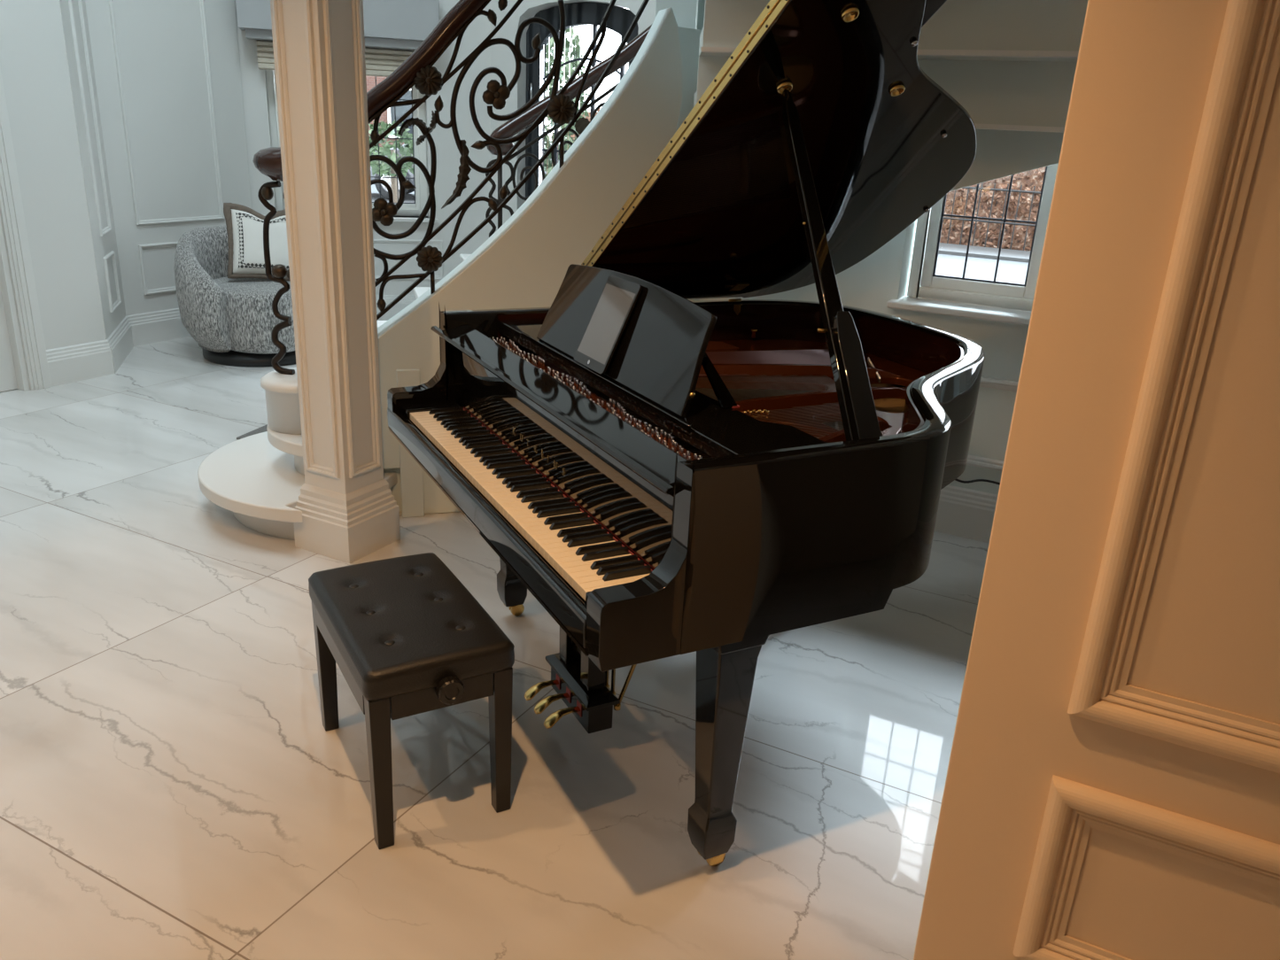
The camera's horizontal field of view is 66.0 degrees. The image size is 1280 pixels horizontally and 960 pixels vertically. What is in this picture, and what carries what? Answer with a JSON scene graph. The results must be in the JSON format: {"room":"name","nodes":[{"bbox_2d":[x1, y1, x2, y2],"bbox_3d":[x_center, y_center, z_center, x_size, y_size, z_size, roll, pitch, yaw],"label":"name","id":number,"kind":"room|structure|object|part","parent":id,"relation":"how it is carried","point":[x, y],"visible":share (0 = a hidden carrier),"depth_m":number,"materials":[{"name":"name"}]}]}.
{"room":"entrance hall","nodes":[
{"label":"entrance hall","id":0,"kind":"room"},
{"bbox_2d":[0,0,105,389],"bbox_3d":[-4.575,-2.050,2.280,0.200,4.900,6.410,13,22,25],"label":"wall","id":1,"kind":"structure","parent":0,"point":[34,66],"depth_m":5.21,"materials":[{"name":"white paint"}]},
{"bbox_2d":[0,67,51,392],"bbox_3d":[-3.557,-1.434,4.616,0.236,2.252,1.139,13,22,25],"label":"door","id":2,"kind":"structure","parent":1,"relation":"in","point":[13,375],"depth_m":5.19,"materials":[{"name":"white paint"}]},
{"bbox_2d":[58,0,125,339],"bbox_3d":[-3.160,-3.044,5.226,0.150,4.900,0.731,-4,21,-18],"label":"wall","id":3,"kind":"structure","parent":0,"point":[103,245],"depth_m":5.64,"materials":[{"name":"white paint"}]},
{"bbox_2d":[68,0,111,236],"bbox_3d":[-3.113,-2.469,5.472,0.016,2.143,0.311,-4,21,-18],"label":"trim","id":4,"kind":"structure","parent":3,"relation":"attached to","point":[102,232],"depth_m":5.61,"materials":[{"name":"white paint"}]},
{"bbox_2d":[102,250,121,312],"bbox_3d":[-3.177,-1.197,5.931,0.016,0.320,0.311,-4,21,-18],"label":"trim","id":5,"kind":"structure","parent":3,"relation":"attached to","point":[112,307],"depth_m":5.91,"materials":[{"name":"white paint"}]},
{"bbox_2d":[85,0,251,315],"bbox_3d":[-3.037,-3.342,6.069,0.203,4.900,1.078,13,22,25],"label":"wall","id":6,"kind":"structure","parent":0,"point":[160,42],"depth_m":6.34,"materials":[{"name":"white paint"}]},
{"bbox_2d":[46,307,190,387],"bbox_3d":[-3.150,-0.928,6.296,0.347,0.200,1.931,5,20,7],"label":"baseboard","id":7,"kind":"structure","parent":6,"relation":"attached to","point":[92,360],"depth_m":5.76,"materials":[{"name":"white paint"}]},
{"bbox_2d":[138,241,178,294],"bbox_3d":[-3.059,-1.449,6.645,0.018,0.320,0.680,13,22,25],"label":"trim","id":8,"kind":"structure","parent":6,"relation":"attached to","point":[141,247],"depth_m":6.41,"materials":[{"name":"white paint"}]},
{"bbox_2d":[108,0,224,224],"bbox_3d":[-2.994,-2.721,6.188,0.018,2.143,0.675,13,22,25],"label":"trim","id":9,"kind":"structure","parent":6,"relation":"attached to","point":[221,216],"depth_m":6.39,"materials":[{"name":"white paint"}]},
{"bbox_2d":[263,214,438,222],"bbox_3d":[-2.142,-1.954,7.326,1.240,0.027,0.260,-3,21,-17],"label":"window sill","id":10,"kind":"structure","parent":6,"relation":"attached to","point":[399,219],"depth_m":7.34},
{"bbox_2d":[234,0,490,294],"bbox_3d":[-2.002,-3.570,6.842,2.000,4.900,0.314,-3,21,-17],"label":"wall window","id":11,"kind":"structure","parent":6,"relation":"in","point":[254,89],"depth_m":7.28,"materials":[{"name":"white paint"}]},
{"bbox_2d":[256,39,414,77],"bbox_3d":[-2.055,-2.916,6.833,1.120,0.183,0.082,-3,21,-17],"label":"blind","id":12,"kind":"object","parent":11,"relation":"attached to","point":[379,62],"visible":0.44,"depth_m":6.88,"materials":[{"name":"fabric"}]},
{"bbox_2d":[235,0,439,50],"bbox_3d":[-2.036,-3.159,6.687,1.300,0.370,0.250,-3,21,-17],"label":"pelmet","id":13,"kind":"structure","parent":11,"relation":"attached to","point":[388,24],"depth_m":6.67,"materials":[{"name":"white fabric"}]},
{"bbox_2d":[265,69,427,216],"bbox_3d":[-2.127,-2.550,7.209,1.090,1.182,0.075,-3,21,-17],"label":"window","id":14,"kind":"structure","parent":11,"relation":"attached to","point":[419,151],"depth_m":7.30,"materials":[{"name":"paint"}]},
{"bbox_3d":[-2.381,-2.538,7.135,0.456,1.080,0.048,-3,21,-17],"label":"sash","id":15,"kind":"part","parent":14,"relation":"part of","materials":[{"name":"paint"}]},
{"bbox_3d":[-1.874,-2.568,7.288,0.456,1.080,0.048,-3,21,-17],"label":"sash","id":16,"kind":"part","parent":14,"relation":"part of","materials":[{"name":"paint"}]},
{"bbox_2d":[375,294,416,320],"bbox_3d":[-2.021,-1.313,7.517,1.900,0.200,0.022,-3,21,-17],"label":"floor","id":17,"kind":"structure","parent":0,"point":[407,299],"depth_m":7.55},
{"bbox_2d":[0,335,989,959],"bbox_3d":[-1.542,0.339,3.395,12.100,0.060,9.800,13,22,25],"label":"floor","id":18,"kind":"structure","parent":0,"point":[174,785],"depth_m":2.44,"materials":[{"name":"stone"}]},
{"bbox_2d":[174,225,296,367],"bbox_3d":[-2.428,-1.186,6.269,0.958,0.770,0.922,-9,23,-31],"label":"armchair","id":19,"kind":"object","parent":18,"relation":"on","point":[233,321],"visible":0.6,"depth_m":5.95,"materials":[{"name":"grey fabric"}]},
{"bbox_3d":[-2.396,-1.062,6.249,0.642,0.383,0.780,-9,23,-31],"label":"seat","id":20,"kind":"part","parent":19,"relation":"part of","materials":[{"name":"grey fabric"}]},
{"bbox_2d":[223,202,290,281],"bbox_3d":[-2.361,-1.495,6.226,0.514,0.482,0.216,-8,22,-27],"label":"cushion","id":21,"kind":"object","parent":19,"relation":"on","point":[244,225],"visible":0.56,"depth_m":6.13,"materials":[{"name":"beige fabric"}]},
{"bbox_2d":[236,424,267,439],"bbox_3d":[-1.422,-0.232,4.884,0.900,0.011,0.600,8,21,14],"label":"floor mat","id":22,"kind":"object","parent":18,"relation":"on","point":[263,429],"visible":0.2,"depth_m":4.81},
{"bbox_2d":[270,0,400,563],"bbox_3d":[-0.969,-2.068,2.830,0.265,4.900,0.265,13,22,25],"label":"column","id":23,"kind":"structure","parent":18,"relation":"on","point":[350,512],"depth_m":3.25,"materials":[{"name":"white wood"}]},
{"bbox_3d":[-1.023,-1.944,2.776,0.152,4.100,0.013,13,22,25],"label":"panel moulding","id":24,"kind":"part","parent":23,"relation":"part of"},
{"bbox_3d":[-0.881,-1.953,2.819,0.013,4.100,0.152,13,22,25],"label":"panel moulding","id":25,"kind":"part","parent":23,"relation":"part of","materials":[{"name":"white wood"}]},
{"bbox_2d":[308,552,514,849],"bbox_3d":[-0.555,0.494,2.357,0.333,0.447,0.600,-8,23,-29],"label":"piano bench","id":26,"kind":"object","parent":18,"relation":"on","point":[407,638],"visible":1,"depth_m":2.17,"materials":[{"name":"black leather"}]},
{"bbox_3d":[-0.795,0.468,2.500,0.045,0.376,0.045,-8,23,-29],"label":"leg","id":27,"kind":"part","parent":26,"relation":"part of","materials":[{"name":"black wood"}]},
{"bbox_3d":[-0.556,0.622,2.108,0.045,0.376,0.045,-9,23,-29],"label":"leg","id":28,"kind":"part","parent":26,"relation":"part of","materials":[{"name":"black wood"}]},
{"bbox_2d":[308,552,514,701],"bbox_3d":[-0.546,0.317,2.293,0.333,0.070,0.545,-8,23,-29],"label":"seat cushion","id":29,"kind":"object","parent":26,"relation":"on","point":[402,627],"depth_m":2.18,"materials":[{"name":"black leather"}]},
{"bbox_3d":[-0.403,0.443,2.080,0.057,0.057,0.034,-9,23,-29],"label":"height knob","id":30,"kind":"part","parent":26,"relation":"part of","materials":[{"name":"black wood"}]},
{"bbox_3d":[-0.318,0.586,2.239,0.045,0.376,0.045,-8,23,-29],"label":"leg","id":31,"kind":"part","parent":26,"relation":"part of","materials":[{"name":"black wood"}]},
{"bbox_2d":[197,7,701,540],"bbox_3d":[-0.970,-1.012,4.300,2.001,1.918,1.827,-8,22,-27],"label":"staircase","id":32,"kind":"structure","parent":18,"relation":"on","point":[259,477],"depth_m":3.71,"materials":[{"name":"white paint"}]},
{"bbox_3d":[-0.892,-0.137,3.831,0.087,0.600,0.021,-3,21,-16],"label":"post","id":33,"kind":"part","parent":32,"relation":"part of","materials":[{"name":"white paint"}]},
{"bbox_2d":[252,0,649,374],"bbox_3d":[-0.642,-1.288,3.562,1.488,1.909,0.236,0,20,-7],"label":"balustrade","id":34,"kind":"object","parent":32,"relation":"on","point":[417,70],"visible":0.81,"depth_m":3.55,"materials":[{"name":"black metal"}]},
{"bbox_3d":[-0.741,-1.637,3.396,1.192,1.150,0.130,-1,20,-12],"label":"handrail","id":35,"kind":"part","parent":34,"relation":"part of","materials":[{"name":"brown wood"}]},
{"bbox_3d":[-0.600,-1.664,3.413,0.850,0.972,0.044,-3,21,-16],"label":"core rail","id":36,"kind":"part","parent":34,"relation":"part of","materials":[{"name":"metal"}]},
{"bbox_3d":[-0.781,-0.737,3.707,0.015,0.102,0.015,4,20,4],"label":"rail post","id":37,"kind":"part","parent":34,"relation":"part of","materials":[{"name":"metal"}]},
{"bbox_3d":[-0.291,-1.221,3.673,0.015,0.120,0.015,4,20,4],"label":"rail post","id":38,"kind":"part","parent":34,"relation":"part of","materials":[{"name":"metal"}]},
{"bbox_2d":[485,23,651,237],"bbox_3d":[-0.352,-1.584,5.113,0.898,1.498,0.139,-2,20,-14],"label":"balustrade","id":39,"kind":"object","parent":32,"relation":"on","point":[510,128],"visible":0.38,"depth_m":4.97,"materials":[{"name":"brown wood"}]},
{"bbox_3d":[-0.325,-1.986,4.986,0.876,0.654,0.076,-3,21,-16],"label":"handrail","id":40,"kind":"part","parent":39,"relation":"part of","materials":[{"name":"brown wood"}]},
{"bbox_2d":[387,0,985,866],"bbox_3d":[0.290,-0.291,2.529,1.547,1.885,1.486,-7,22,-26],"label":"grand piano","id":41,"kind":"object","parent":18,"relation":"on","point":[737,473],"visible":1,"depth_m":2.15,"materials":[{"name":"black paint"}]},
{"bbox_3d":[-0.640,-0.321,2.838,0.170,0.377,0.057,-7,22,-26],"label":"arm","id":42,"kind":"part","parent":41,"relation":"part of","materials":[{"name":"black paint"}]},
{"bbox_3d":[-0.399,0.135,3.073,0.100,0.550,0.100,-7,22,-26],"label":"leg post","id":43,"kind":"part","parent":41,"relation":"part of","materials":[{"name":"black paint"}]},
{"bbox_3d":[-0.076,0.315,2.479,0.017,0.493,0.018,-7,22,-26],"label":"brass rod","id":44,"kind":"part","parent":41,"relation":"part of","materials":[{"name":"gold metal"}]},
{"bbox_2d":[574,274,642,374],"bbox_3d":[-0.078,-0.366,2.309,0.096,0.204,0.166,-7,22,-26],"label":"tablet","id":45,"kind":"object","parent":41,"relation":"on","point":[617,299],"visible":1,"depth_m":2.30,"materials":[{"name":"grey glass"}]},
{"bbox_2d":[497,326,724,457],"bbox_3d":[-0.107,-0.225,2.322,0.006,0.015,1.340,-7,22,-26],"label":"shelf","id":46,"kind":"object","parent":41,"relation":"attached to","point":[645,414],"depth_m":2.20,"materials":[{"name":"black wood"}]},
{"bbox_3d":[-0.059,0.326,2.448,0.017,0.493,0.018,-7,22,-26],"label":"brass rod","id":47,"kind":"part","parent":41,"relation":"part of","materials":[{"name":"gold metal"}]},
{"bbox_3d":[0.019,0.382,2.473,0.170,0.410,0.018,-7,22,-26],"label":"brass rod","id":48,"kind":"part","parent":41,"relation":"part of","materials":[{"name":"gold metal"}]},
{"bbox_3d":[-0.049,-0.361,2.301,0.099,0.223,0.789,-7,22,-26],"label":"desk panel","id":49,"kind":"part","parent":41,"relation":"part of","materials":[{"name":"black paint"}]},
{"bbox_3d":[0.001,0.133,1.673,0.170,0.377,0.057,-7,22,-26],"label":"arm","id":50,"kind":"part","parent":41,"relation":"part of","materials":[{"name":"black paint"}]},
{"bbox_2d":[497,318,828,456],"bbox_3d":[-0.016,-0.253,2.361,0.207,0.018,1.349,-7,22,-26],"label":"shelf","id":51,"kind":"object","parent":41,"relation":"attached to","point":[714,427],"depth_m":2.04,"materials":[{"name":"black paint"}]},
{"bbox_3d":[0.163,0.538,2.035,0.100,0.550,0.100,-7,22,-26],"label":"leg post","id":52,"kind":"part","parent":41,"relation":"part of","materials":[{"name":"black paint"}]},
{"bbox_3d":[0.407,-0.212,2.610,1.117,0.023,1.329,-7,22,-26],"label":"iron plate","id":53,"kind":"part","parent":41,"relation":"part of","materials":[{"name":"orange metal"}]},
{"bbox_2d":[775,80,792,94],"bbox_3d":[0.316,-0.858,2.154,0.037,0.009,0.037,-7,-14,-26],"label":"socket","id":54,"kind":"object","parent":41,"relation":"attached to","point":[782,87],"depth_m":2.15,"materials":[{"name":"gold metal"}]},
{"bbox_3d":[0.501,-0.819,2.596,0.989,0.020,1.488,-7,-14,-26],"label":"lid panel","id":55,"kind":"part","parent":41,"relation":"part of","materials":[{"name":"black paint"}]},
{"bbox_2d":[840,6,859,22],"bbox_3d":[0.418,-0.926,1.959,0.037,0.009,0.037,-7,-14,-26],"label":"socket","id":56,"kind":"object","parent":41,"relation":"attached to","point":[848,13],"depth_m":1.96,"materials":[{"name":"gold metal"}]},
{"bbox_2d":[888,83,904,96],"bbox_3d":[0.593,-0.899,2.270,0.037,0.009,0.037,-7,-14,-26],"label":"socket","id":57,"kind":"object","parent":41,"relation":"attached to","point":[895,89],"depth_m":2.27,"materials":[{"name":"gold metal"}]},
{"bbox_2d":[954,478,1000,485],"bbox_3d":[1.274,0.103,3.940,1.102,0.266,0.029,13,22,26],"label":"power cable","id":58,"kind":"object","parent":18,"relation":"on","point":[957,479],"visible":0.22,"depth_m":3.86,"materials":[{"name":"black rubber"}]},
{"bbox_2d":[654,0,697,131],"bbox_3d":[0.163,-2.331,3.715,0.265,4.900,0.169,13,22,25],"label":"wall","id":59,"kind":"structure","parent":0,"point":[684,11],"depth_m":3.79,"materials":[{"name":"white paint"}]},
{"bbox_2d":[695,0,698,29],"bbox_3d":[0.873,-2.800,5.112,0.130,4.900,2.500,13,22,25],"label":"wall","id":60,"kind":"structure","parent":0,"point":[697,0],"depth_m":4.24,"materials":[{"name":"white paint"}]},
{"bbox_2d":[489,0,655,232],"bbox_3d":[0.189,-3.357,6.560,2.800,4.900,0.350,13,22,25],"label":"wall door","id":61,"kind":"structure","parent":60,"relation":"in","point":[501,57],"depth_m":7.10,"materials":[{"name":"white paint"}]},
{"bbox_2d":[525,1,638,201],"bbox_3d":[-0.424,-2.242,7.218,0.973,2.280,0.088,13,22,25],"label":"door","id":62,"kind":"structure","parent":61,"relation":"attached to","point":[619,20],"depth_m":7.01,"materials":[{"name":"grey paint"}]},
{"bbox_3d":[-0.401,-2.622,7.087,0.706,1.205,0.006,13,22,25],"label":"glass pane","id":63,"kind":"part","parent":62,"relation":"part of","materials":[{"name":"clear glass"}]},
{"bbox_2d":[688,0,1028,495],"bbox_3d":[2.597,-1.870,2.780,5.160,4.900,0.300,13,22,25],"label":"wall","id":64,"kind":"structure","parent":0,"point":[881,277],"depth_m":3.86,"materials":[{"name":"white paint"}]},
{"bbox_2d":[886,294,1031,325],"bbox_3d":[1.669,-0.574,3.631,1.470,0.028,0.252,13,22,25],"label":"window sill","id":65,"kind":"structure","parent":64,"relation":"attached to","point":[905,302],"depth_m":3.75,"materials":[{"name":"white paint"}]},
{"bbox_2d":[934,485,997,543],"bbox_3d":[2.415,0.383,3.441,5.150,0.200,0.022,13,22,25],"label":"baseboard","id":66,"kind":"structure","parent":64,"relation":"attached to","point":[961,512],"depth_m":3.97,"materials":[{"name":"white paint"}]},
{"bbox_2d":[907,163,1058,311],"bbox_3d":[1.716,-1.153,3.466,1.392,1.182,0.122,13,22,25],"label":"window","id":67,"kind":"structure","parent":64,"relation":"in","point":[924,283],"depth_m":3.82,"materials":[{"name":"paint"}]},
{"bbox_3d":[1.727,-1.160,3.485,1.392,1.182,0.075,13,22,25],"label":"frame","id":68,"kind":"part","parent":67,"relation":"part of","materials":[{"name":"paint"}]},
{"bbox_2d":[966,376,1018,471],"bbox_3d":[1.509,-0.184,3.764,1.850,0.360,0.016,13,22,25],"label":"trim","id":69,"kind":"structure","parent":64,"relation":"attached to","point":[985,382],"depth_m":3.81,"materials":[{"name":"white paint"}]},
{"bbox_2d":[693,0,1088,191],"bbox_3d":[1.133,-1.199,2.752,2.528,1.720,0.800,13,22,25],"label":"staircase","id":70,"kind":"structure","parent":0,"point":[1000,90],"depth_m":2.90,"materials":[{"name":"white paint"}]},
{"bbox_2d":[700,46,1078,132],"bbox_3d":[1.133,-1.130,2.606,2.376,0.388,0.542,13,22,25],"label":"trim","id":71,"kind":"structure","parent":70,"relation":"attached to","point":[708,50],"depth_m":2.72,"materials":[{"name":"white paint"}]},
{"bbox_2d":[913,0,1279,959],"bbox_3d":[2.062,0.103,0.602,3.447,2.620,0.150,13,22,25],"label":"wall","id":72,"kind":"structure","parent":0,"point":[1209,634],"depth_m":1.30,"materials":[{"name":"beige paint"}]},
{"bbox_2d":[1012,775,1279,959],"bbox_3d":[1.098,0.705,1.240,1.152,0.330,0.024,13,22,25],"label":"trim","id":73,"kind":"structure","parent":72,"relation":"attached to","point":[1073,808],"depth_m":1.42,"materials":[{"name":"beige paint"}]},
{"bbox_2d":[1067,0,1279,773],"bbox_3d":[1.149,-0.301,0.876,1.152,1.592,0.024,13,22,25],"label":"trim","id":74,"kind":"structure","parent":72,"relation":"attached to","point":[1246,65],"depth_m":1.22,"materials":[{"name":"beige paint"}]},
{"label":"outside","id":75,"kind":"structure","parent":0,"visible":0},
{"bbox_2d":[371,141,1028,284],"bbox_3d":[6.648,-3.287,15.143,120.000,0.150,110.000,13,22,25],"label":"ground","id":76,"kind":"structure","parent":75,"point":[981,268],"depth_m":13.84,"materials":[{"name":"white"}]},
{"bbox_2d":[273,75,412,147],"bbox_3d":[-11.395,-12.879,26.877,12.800,8.200,7.000,-3,21,-17],"label":"brick house","id":77,"kind":"structure","parent":76,"relation":"on","point":[388,116],"depth_m":26.21,"materials":[{"name":"brick"}]},
{"bbox_3d":[-6.081,-9.807,26.334,1.140,1.140,0.009,-3,21,-17],"label":"pane","id":78,"kind":"part","parent":77,"relation":"part of","materials":[{"name":"clear glass"}]},
{"bbox_2d":[368,119,413,202],"bbox_3d":[-2.228,-2.388,8.829,0.636,1.612,0.607,13,22,25],"label":"shrub","id":79,"kind":"object","parent":76,"relation":"on","point":[407,150],"visible":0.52,"depth_m":8.56,"materials":[{"name":"green plant"}]},
{"bbox_3d":[-2.212,-2.265,8.875,0.095,1.353,0.111,-13,25,-38],"label":"stem","id":80,"kind":"part","parent":79,"relation":"part of","materials":[{"name":"brown plant"}]},
{"bbox_2d":[370,143,559,199],"bbox_3d":[-3.727,-6.660,20.516,4.420,1.560,1.950,1,20,-6],"label":"car","id":81,"kind":"object","parent":76,"relation":"on","point":[384,190],"visible":0.12,"depth_m":19.67,"materials":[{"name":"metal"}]},
{"bbox_2d":[543,27,589,177],"bbox_3d":[-1.234,-3.966,11.349,1.292,2.959,1.275,13,22,25],"label":"tree","id":82,"kind":"object","parent":76,"relation":"on","point":[576,50],"visible":0.05,"depth_m":11.06,"materials":[{"name":"green plant"}]},
{"bbox_2d":[566,106,1045,251],"bbox_3d":[7.156,-4.665,15.840,19.348,2.098,1.137,13,22,25],"label":"hedge","id":83,"kind":"object","parent":76,"relation":"on","point":[1029,179],"visible":0.08,"depth_m":16.28,"materials":[{"name":"orange plant"}]},
{"bbox_2d":[938,242,1030,262],"bbox_3d":[5.682,-3.528,15.379,14.000,0.049,1.220,13,22,25],"label":"verge","id":84,"kind":"structure","parent":76,"relation":"on","point":[960,250],"depth_m":15.25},
{"bbox_2d":[943,182,1040,250],"bbox_3d":[7.329,-3.877,15.101,9.018,1.050,0.031,13,22,25],"label":"railing","id":85,"kind":"object","parent":76,"relation":"on","point":[968,187],"visible":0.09,"depth_m":15.86,"materials":[{"name":"metal"}]},
{"bbox_3d":[7.337,-4.041,15.042,9.000,0.536,0.031,13,22,25],"label":"rail","id":86,"kind":"part","parent":85,"relation":"part of","materials":[{"name":"black metal"}]}
]}

